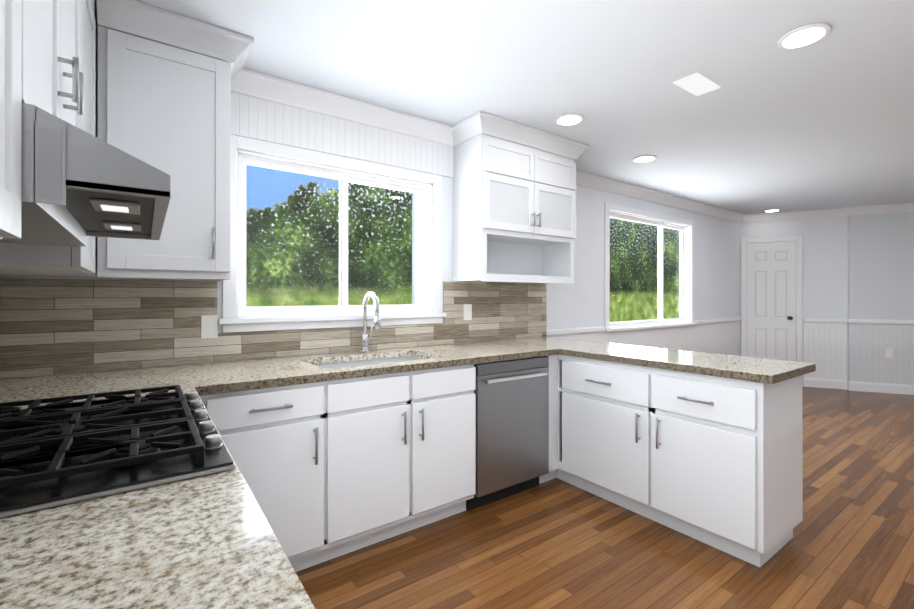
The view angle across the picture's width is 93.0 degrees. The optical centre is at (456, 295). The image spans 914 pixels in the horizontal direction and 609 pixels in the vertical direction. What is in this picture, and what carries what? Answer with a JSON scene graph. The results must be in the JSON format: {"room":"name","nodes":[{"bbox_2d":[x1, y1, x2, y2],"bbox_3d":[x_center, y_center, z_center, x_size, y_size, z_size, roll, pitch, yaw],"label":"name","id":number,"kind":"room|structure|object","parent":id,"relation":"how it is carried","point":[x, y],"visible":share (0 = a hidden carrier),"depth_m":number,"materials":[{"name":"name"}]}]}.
{"room":"kitchen","nodes":[
{"label":"kitchen","id":0,"kind":"room"},
{"bbox_2d":[0,37,739,378],"bbox_3d":[4.679,0.041,2.805,12.140,2.440,6.630,0,0,-36],"label":"wall","id":1,"kind":"structure","parent":0,"point":[578,303],"depth_m":4.34,"materials":[{"name":"white paint"}]},
{"bbox_2d":[0,0,96,276],"bbox_3d":[-0.812,-0.633,0.604,0.371,1.093,3.198,0,0,-36],"label":"upper cabinet","id":2,"kind":"object","parent":1,"relation":"attached to","point":[48,55],"visible":0.67,"depth_m":0.95,"materials":[{"name":"white paint"}]},
{"bbox_2d":[0,103,169,246],"bbox_3d":[-0.964,-0.226,0.951,0.530,0.155,0.766,0,0,-36],"label":"range hood","id":3,"kind":"object","parent":2,"relation":"attached to","point":[78,186],"visible":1,"depth_m":0.76,"materials":[{"name":"silver metal"}]},
{"bbox_2d":[97,0,253,280],"bbox_3d":[-1.276,-0.626,1.988,0.557,1.103,0.411,0,0,-36],"label":"upper cabinet","id":4,"kind":"object","parent":1,"relation":"attached to","point":[165,77],"visible":0.98,"depth_m":1.86,"materials":[{"name":"white paint"}]},
{"bbox_2d":[0,278,546,378],"bbox_3d":[-0.567,0.122,2.746,3.275,0.447,0.008,0,0,-36],"label":"tile backsplash","id":5,"kind":"structure","parent":1,"relation":"attached to","point":[55,326],"depth_m":2.12,"materials":[{"name":"brown tile"}]},
{"bbox_2d":[201,315,217,338],"bbox_3d":[-1.273,0.161,2.228,0.075,0.118,0.006,0,0,-36],"label":"electrical outlet","id":6,"kind":"object","parent":5,"relation":"attached to","point":[209,326],"visible":1,"depth_m":2.23,"materials":[{"name":"white plastic"}]},
{"bbox_2d":[463,304,471,319],"bbox_3d":[0.079,0.122,3.202,0.075,0.118,0.006,0,0,-36],"label":"electrical outlet","id":7,"kind":"object","parent":5,"relation":"attached to","point":[467,311],"visible":1,"depth_m":3.20,"materials":[{"name":"white plastic"}]},
{"bbox_2d":[218,135,445,332],"bbox_3d":[-0.691,-0.327,2.698,1.414,1.043,0.155,0,0,-36],"label":"kitchen window","id":8,"kind":"structure","parent":1,"relation":"in","point":[238,315],"depth_m":2.64,"materials":[{"name":"white plastic"}]},
{"bbox_2d":[231,68,453,177],"bbox_3d":[-0.605,-1.014,2.664,1.478,0.326,0.100,0,0,-36],"label":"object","id":9,"kind":"structure","parent":1,"relation":"attached to","point":[268,108],"depth_m":2.59,"materials":[{"name":"white paint"}]},
{"bbox_2d":[451,111,589,283],"bbox_3d":[0.473,-0.634,3.245,1.108,1.083,0.415,0,0,-36],"label":"upper cabinet","id":10,"kind":"object","parent":1,"relation":"attached to","point":[514,202],"visible":1,"depth_m":3.08,"materials":[{"name":"white paint"}]},
{"bbox_2d":[546,321,739,355],"bbox_3d":[2.402,0.814,5.070,4.246,0.898,0.006,0,0,-36],"label":"wainscot","id":11,"kind":"structure","parent":1,"relation":"attached to","point":[720,338],"depth_m":5.37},
{"bbox_2d":[547,170,744,335],"bbox_3d":[2.428,0.045,5.043,4.256,2.436,0.082,0,0,-36],"label":"crown molding","id":12,"kind":"structure","parent":1,"relation":"attached to","point":[607,184],"depth_m":4.78,"materials":[{"name":"white paint"}]},
{"bbox_2d":[604,202,697,332],"bbox_3d":[2.235,-0.284,4.992,1.880,1.332,0.155,0,0,-36],"label":"dining room window","id":13,"kind":"structure","parent":1,"relation":"in","point":[615,211],"depth_m":5.11,"materials":[{"name":"white plastic"}]},
{"bbox_2d":[94,0,913,213],"bbox_3d":[4.721,-1.208,2.868,12.400,0.060,6.800,0,0,-36],"label":"ceiling","id":14,"kind":"structure","parent":0,"point":[827,122],"depth_m":2.32,"materials":[{"name":"white paint"}]},
{"bbox_2d":[554,113,583,125],"bbox_3d":[0.749,-1.172,2.890,0.194,0.010,0.194,0,0,-36],"label":"recessed light","id":15,"kind":"object","parent":14,"relation":"in","point":[569,119],"visible":1,"depth_m":2.87,"materials":[{"name":"white paint"}]},
{"bbox_2d":[632,155,656,162],"bbox_3d":[1.607,-1.170,3.718,0.194,0.010,0.194,0,0,-36],"label":"recessed light","id":16,"kind":"object","parent":14,"relation":"in","point":[643,158],"visible":0.98,"depth_m":3.70,"materials":[{"name":"white paint"}]},
{"bbox_2d":[673,72,720,95],"bbox_3d":[1.338,-1.172,2.415,0.270,0.010,0.130,0,0,-36],"label":"ceiling vent","id":17,"kind":"object","parent":14,"relation":"in","point":[697,84],"visible":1,"depth_m":2.40,"materials":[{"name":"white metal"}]},
{"bbox_2d":[764,209,780,211],"bbox_3d":[4.327,-1.167,5.948,0.194,0.010,0.194,0,0,-36],"label":"recessed light","id":18,"kind":"object","parent":14,"relation":"in","point":[771,210],"visible":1,"depth_m":5.92,"materials":[{"name":"white paint"}]},
{"bbox_2d":[777,23,831,49],"bbox_3d":[1.574,-1.173,1.968,0.194,0.010,0.194,0,0,-36],"label":"recessed light","id":19,"kind":"object","parent":14,"relation":"in","point":[803,36],"visible":1,"depth_m":1.95,"materials":[{"name":"white paint"}]},
{"bbox_2d":[296,386,913,608],"bbox_3d":[4.721,1.292,2.864,12.400,0.060,6.800,0,0,-36],"label":"floor","id":20,"kind":"structure","parent":0,"point":[555,543],"depth_m":2.12,"materials":[{"name":"brown wood"}]},
{"bbox_2d":[200,380,335,571],"bbox_3d":[-0.988,0.822,2.058,0.558,0.872,0.630,0,0,-36],"label":"base cabinet","id":21,"kind":"object","parent":20,"relation":"on","point":[329,470],"depth_m":1.87,"materials":[{"name":"white paint"}]},
{"bbox_2d":[318,358,475,556],"bbox_3d":[-0.433,0.823,2.458,0.882,0.872,0.630,0,0,-36],"label":"base cabinet","id":22,"kind":"object","parent":20,"relation":"on","point":[406,441],"depth_m":2.19,"materials":[{"name":"white paint"}]},
{"bbox_2d":[467,356,548,510],"bbox_3d":[0.190,0.826,2.867,0.594,0.868,0.639,0,0,-36],"label":"dishwasher","id":23,"kind":"object","parent":20,"relation":"on","point":[512,427],"visible":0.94,"depth_m":2.62,"materials":[{"name":"silver metal"}]},
{"bbox_2d":[539,354,802,566],"bbox_3d":[1.005,0.823,2.776,0.615,0.872,1.791,0,0,-36],"label":"base cabinet","id":24,"kind":"object","parent":20,"relation":"on","point":[715,462],"visible":0.9,"depth_m":2.20,"materials":[{"name":"white paint"}]},
{"bbox_3d":[-0.513,0.820,0.442,0.670,0.872,2.588,0,0,-36],"label":"base cabinet","id":25,"kind":"object","parent":20,"relation":"on","visible":0},
{"bbox_2d":[0,384,314,608],"bbox_3d":[-0.500,0.363,0.404,0.646,0.038,2.550,0,0,-36],"label":"countertop","id":26,"kind":"structure","parent":25,"relation":"on","point":[209,541],"depth_m":0.58,"materials":[{"name":"beige stone"}]},
{"bbox_2d":[0,385,235,517],"bbox_3d":[-0.876,0.318,1.012,0.530,0.050,0.765,0,0,-36],"label":"gas cooktop","id":27,"kind":"object","parent":26,"relation":"in","point":[63,450],"visible":1,"depth_m":0.88,"materials":[{"name":"black metal"}]},
{"bbox_2d":[0,338,595,402],"bbox_3d":[-0.376,0.366,2.476,3.270,0.038,0.668,0,0,-36],"label":"countertop","id":28,"kind":"structure","parent":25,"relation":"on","point":[252,374],"depth_m":2.00,"materials":[{"name":"beige stone"}]},
{"bbox_2d":[315,356,423,368],"bbox_3d":[-0.456,0.494,2.405,0.764,0.214,0.459,0,0,-36],"label":"undermount sink","id":29,"kind":"object","parent":28,"relation":"in","point":[362,362],"visible":0.04,"depth_m":2.60,"materials":[{"name":"silver metal"}]},
{"bbox_2d":[360,292,380,351],"bbox_3d":[-0.504,0.161,2.599,0.084,0.368,0.224,0,0,-36],"label":"faucet","id":30,"kind":"object","parent":28,"relation":"on","point":[366,338],"visible":1,"depth_m":2.64,"materials":[{"name":"silver metal"}]},
{"bbox_2d":[524,336,575,343],"bbox_3d":[0.720,0.367,3.261,0.570,0.038,0.360,0,0,-36],"label":"countertop","id":31,"kind":"structure","parent":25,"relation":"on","point":[533,340],"depth_m":3.36,"materials":[{"name":"beige stone"}]},
{"bbox_2d":[560,342,815,383],"bbox_3d":[1.256,0.366,2.518,0.573,0.038,1.172,0,0,-36],"label":"countertop","id":32,"kind":"structure","parent":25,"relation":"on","point":[762,370],"depth_m":2.31,"materials":[{"name":"beige stone"}]},
{"bbox_2d":[740,212,913,385],"bbox_3d":[7.689,0.045,4.842,8.300,2.440,0.210,0,0,23],"label":"wall","id":33,"kind":"structure","parent":0,"point":[857,266],"depth_m":5.77,"materials":[{"name":"white paint"}]},
{"bbox_2d":[741,236,801,361],"bbox_3d":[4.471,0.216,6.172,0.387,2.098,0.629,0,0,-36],"label":"door","id":34,"kind":"structure","parent":33,"relation":"in","point":[771,296],"depth_m":6.16,"materials":[{"name":"white paint"}]},
{"bbox_2d":[743,203,913,394],"bbox_3d":[7.750,0.044,4.692,4.064,2.436,6.824,0,0,-36],"label":"crown molding","id":35,"kind":"structure","parent":33,"relation":"attached to","point":[847,384],"depth_m":5.75,"materials":[{"name":"white paint"}]},
{"bbox_2d":[803,322,913,384],"bbox_3d":[8.092,0.813,4.586,3.633,0.898,6.176,0,0,-36],"label":"wainscot","id":36,"kind":"structure","parent":33,"relation":"attached to","point":[825,348],"depth_m":5.72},
{"bbox_2d":[885,348,892,357],"bbox_3d":[5.593,0.746,5.611,0.075,0.118,0.007,0,0,23],"label":"outlet","id":37,"kind":"object","parent":36,"relation":"attached to","point":[888,353],"visible":1,"depth_m":5.61,"materials":[{"name":"white plastic"}]},
{"label":"outside","id":38,"kind":"structure","parent":0,"visible":0},
{"bbox_2d":[246,165,678,321],"bbox_3d":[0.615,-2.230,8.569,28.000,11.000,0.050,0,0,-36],"label":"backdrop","id":39,"kind":"structure","parent":38,"point":[378,248],"depth_m":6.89,"materials":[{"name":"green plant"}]}
]}

